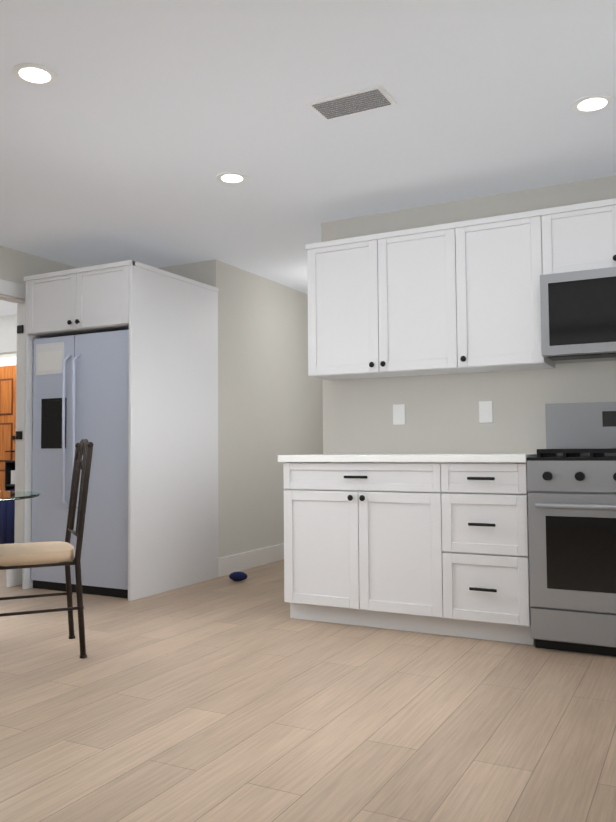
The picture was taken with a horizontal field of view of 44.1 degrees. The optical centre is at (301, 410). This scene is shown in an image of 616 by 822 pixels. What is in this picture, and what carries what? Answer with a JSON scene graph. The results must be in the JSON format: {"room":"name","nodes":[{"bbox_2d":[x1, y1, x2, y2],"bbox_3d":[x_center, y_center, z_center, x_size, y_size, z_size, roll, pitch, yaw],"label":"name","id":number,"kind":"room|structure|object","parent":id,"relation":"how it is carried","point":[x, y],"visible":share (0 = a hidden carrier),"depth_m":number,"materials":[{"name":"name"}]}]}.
{"room":"kitchen","nodes":[
{"label":"kitchen","id":0,"kind":"room"},
{"bbox_2d":[0,353,16,357],"bbox_3d":[-3.380,0.269,9.926,6.220,2.430,0.120,-2,-3,28],"label":"wall","id":1,"kind":"structure","parent":0,"point":[8,355],"depth_m":10.20,"materials":[{"name":"paint"}]},
{"bbox_2d":[0,365,15,490],"bbox_3d":[-4.095,0.452,10.177,0.810,2.100,0.088,-2,-3,28],"label":"entry door","id":2,"kind":"structure","parent":1,"relation":"in","point":[7,410],"depth_m":10.10,"materials":[{"name":"brown wood"}]},
{"bbox_2d":[0,357,15,366],"bbox_3d":[-4.079,0.396,10.211,1.040,2.215,0.020,-2,-3,28],"label":"door frame","id":3,"kind":"structure","parent":1,"relation":"attached to","point":[9,361],"depth_m":10.16,"materials":[{"name":"white wood"}]},
{"bbox_2d":[0,314,16,354],"bbox_3d":[-4.040,0.212,8.681,6.220,2.430,0.120,-2,-3,28],"label":"wall","id":4,"kind":"structure","parent":0,"point":[8,334],"depth_m":8.20,"materials":[{"name":"paint"}]},
{"bbox_2d":[0,246,76,299],"bbox_3d":[-2.527,0.006,4.766,0.120,2.430,3.595,-2,-3,28],"label":"wall","id":5,"kind":"structure","parent":0,"point":[16,266],"depth_m":5.60,"materials":[{"name":"paint"}]},
{"bbox_2d":[0,279,25,542],"bbox_3d":[-2.458,0.134,4.890,0.156,2.185,1.890,-2,-3,28],"label":"trim","id":6,"kind":"structure","parent":5,"relation":"attached to","point":[8,289],"depth_m":5.62,"materials":[{"name":"white wood"}]},
{"bbox_2d":[6,569,21,587],"bbox_3d":[-2.018,1.185,5.511,0.015,0.140,0.296,-2,-3,28],"label":"baseboard","id":7,"kind":"structure","parent":5,"relation":"attached to","point":[13,577],"depth_m":5.42,"materials":[{"name":"white wood"}]},
{"bbox_2d":[158,261,202,282],"bbox_3d":[-1.221,0.066,6.175,1.110,2.430,0.120,-2,-3,28],"label":"wall","id":8,"kind":"structure","parent":0,"point":[193,271],"depth_m":5.98,"materials":[{"name":"paint"}]},
{"bbox_2d":[203,259,322,557],"bbox_3d":[0.969,0.176,8.708,0.390,2.430,6.650,-2,-3,28],"label":"wall","id":9,"kind":"structure","parent":0,"point":[270,400],"depth_m":6.36,"materials":[{"name":"paint"}]},
{"bbox_2d":[218,543,283,576],"bbox_3d":[-0.181,1.226,6.607,0.015,0.140,1.950,-2,-3,28],"label":"baseboard","id":10,"kind":"structure","parent":9,"relation":"attached to","point":[230,564],"depth_m":6.14,"materials":[{"name":"white wood"}]},
{"bbox_2d":[0,560,615,821],"bbox_3d":[-1.400,1.369,6.878,13.500,0.100,16.000,-2,-3,28],"label":"floor","id":11,"kind":"structure","parent":0,"point":[225,698],"depth_m":2.73,"materials":[{"name":"brown wood"}]},
{"bbox_2d":[0,489,14,543],"bbox_3d":[-2.604,1.043,7.342,0.697,0.616,0.636,-2,-3,28],"label":"tub chair","id":12,"kind":"object","parent":11,"relation":"on","point":[7,519],"visible":0.17,"depth_m":7.05,"materials":[{"name":"fabric"}]},
{"bbox_2d":[5,460,14,490],"bbox_3d":[-3.459,0.962,9.647,0.500,1.020,0.330,-2,-3,28],"label":"organizer","id":13,"kind":"object","parent":11,"relation":"on","point":[9,474],"visible":0.06,"depth_m":9.63,"materials":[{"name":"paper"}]},
{"bbox_2d":[0,491,40,500],"bbox_3d":[-1.854,0.768,3.432,1.240,0.764,1.057,-2,-3,28],"label":"dining table","id":14,"kind":"object","parent":11,"relation":"on","point":[11,495],"visible":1,"depth_m":3.48,"materials":[{"name":"clear glass"}]},
{"bbox_2d":[0,439,93,658],"bbox_3d":[-1.288,0.647,3.672,0.487,1.024,0.434,1,-3,-24],"label":"chair","id":15,"kind":"object","parent":11,"relation":"on","point":[32,555],"visible":1,"depth_m":3.58,"materials":[{"name":"brown metal"}]},
{"bbox_2d":[31,330,128,597],"bbox_3d":[-1.352,0.364,5.461,0.908,1.765,0.780,-2,-3,28],"label":"refrigerator","id":16,"kind":"object","parent":11,"relation":"on","point":[80,387],"visible":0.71,"depth_m":5.15,"materials":[{"name":"silver metal"}]},
{"bbox_2d":[22,260,218,600],"bbox_3d":[-1.305,0.149,5.561,0.982,2.204,1.035,-2,-3,28],"label":"tall cabinet","id":17,"kind":"object","parent":11,"relation":"on","point":[168,320],"visible":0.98,"depth_m":5.27,"materials":[{"name":"white wood"}]},
{"bbox_2d":[229,572,247,580],"bbox_3d":[-0.464,1.212,5.574,0.127,0.070,0.089,-2,-3,28],"label":"toy","id":18,"kind":"object","parent":11,"relation":"on","point":[238,576],"visible":1,"depth_m":5.55,"materials":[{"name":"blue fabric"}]},
{"bbox_2d":[278,461,445,634],"bbox_3d":[0.445,0.733,4.344,0.924,0.890,0.599,-2,-3,28],"label":"base cabinet","id":19,"kind":"object","parent":11,"relation":"on","point":[438,544],"depth_m":4.07,"materials":[{"name":"white wood"}]},
{"bbox_2d":[278,453,536,464],"bbox_3d":[0.618,0.262,4.260,1.376,0.039,0.624,-2,-3,28],"label":"countertop","id":20,"kind":"structure","parent":19,"relation":"on","point":[500,458],"depth_m":3.91,"materials":[{"name":"white stone"}]},
{"bbox_2d":[442,461,534,644],"bbox_3d":[1.018,0.714,4.041,0.487,0.890,0.599,-2,-3,28],"label":"base cabinet","id":21,"kind":"object","parent":11,"relation":"on","point":[485,536],"depth_m":3.77,"materials":[{"name":"white wood"}]},
{"bbox_2d":[526,401,615,655],"bbox_3d":[1.573,0.538,3.701,0.812,1.200,0.695,-2,-3,28],"label":"range","id":22,"kind":"object","parent":11,"relation":"on","point":[571,478],"visible":1,"depth_m":3.56,"materials":[{"name":"silver metal"}]},
{"bbox_2d":[0,0,615,315],"bbox_3d":[-1.419,-1.158,7.004,13.500,0.100,16.000,-2,-3,28],"label":"ceiling","id":23,"kind":"structure","parent":0,"point":[135,129],"depth_m":3.38,"materials":[{"name":"paint"}]},
{"bbox_2d":[12,63,57,85],"bbox_3d":[-1.037,-1.308,2.958,0.170,0.008,0.170,-2,-3,28],"label":"recessed light","id":24,"kind":"object","parent":23,"relation":"in","point":[35,74],"visible":1,"depth_m":2.95,"materials":[{"name":"white plastic"}]},
{"bbox_2d":[216,172,247,183],"bbox_3d":[-0.376,-1.256,4.101,0.170,0.008,0.170,-2,-3,28],"label":"recessed light","id":25,"kind":"object","parent":23,"relation":"in","point":[231,177],"visible":1,"depth_m":4.09,"materials":[{"name":"white plastic"}]},
{"bbox_2d":[306,85,396,120],"bbox_3d":[0.212,-1.302,3.225,0.340,0.012,0.180,-2,-3,28],"label":"ceiling vent","id":26,"kind":"object","parent":23,"relation":"in","point":[357,101],"visible":1,"depth_m":3.21,"materials":[{"name":"grey metal"}]},
{"bbox_2d":[571,94,613,112],"bbox_3d":[1.242,-1.310,3.246,0.170,0.008,0.170,-2,-3,28],"label":"recessed light","id":27,"kind":"object","parent":23,"relation":"in","point":[592,103],"visible":1,"depth_m":3.23,"materials":[{"name":"white plastic"}]},
{"bbox_2d":[321,175,615,453],"bbox_3d":[1.432,-0.049,4.265,2.870,2.430,0.120,-2,-3,28],"label":"wall","id":28,"kind":"structure","parent":0,"point":[442,414],"depth_m":4.47,"materials":[{"name":"paint"}]},
{"bbox_2d":[305,221,476,379],"bbox_3d":[0.541,-0.615,4.514,0.977,0.800,0.319,-2,-3,28],"label":"upper cabinet","id":29,"kind":"object","parent":28,"relation":"attached to","point":[459,297],"depth_m":4.36,"materials":[{"name":"white wood"}]},
{"bbox_2d":[393,404,404,424],"bbox_3d":[0.594,0.021,4.633,0.076,0.124,0.008,-2,-3,28],"label":"electrical outlet","id":30,"kind":"object","parent":28,"relation":"attached to","point":[398,414],"visible":1,"depth_m":4.63,"materials":[{"name":"white plastic"}]},
{"bbox_2d":[479,401,492,422],"bbox_3d":[1.062,0.005,4.386,0.076,0.124,0.008,-2,-3,28],"label":"electrical outlet","id":31,"kind":"object","parent":28,"relation":"attached to","point":[485,411],"visible":1,"depth_m":4.38,"materials":[{"name":"white plastic"}]},
{"bbox_2d":[465,209,554,372],"bbox_3d":[1.101,-0.634,4.219,0.517,0.800,0.319,-2,-3,28],"label":"upper cabinet","id":32,"kind":"object","parent":28,"relation":"attached to","point":[507,252],"depth_m":4.05,"materials":[{"name":"white wood"}]},
{"bbox_2d":[545,198,615,274],"bbox_3d":[1.677,-0.878,3.925,0.790,0.352,0.319,-2,-3,28],"label":"upper cabinet","id":33,"kind":"object","parent":28,"relation":"attached to","point":[582,236],"depth_m":3.88,"materials":[{"name":"white wood"}]},
{"bbox_2d":[540,267,615,363],"bbox_3d":[1.649,-0.490,3.848,0.786,0.424,0.447,-2,-3,28],"label":"microwave","id":34,"kind":"object","parent":33,"relation":"attached to","point":[578,316],"visible":1,"depth_m":3.79,"materials":[{"name":"silver metal"}]}
]}

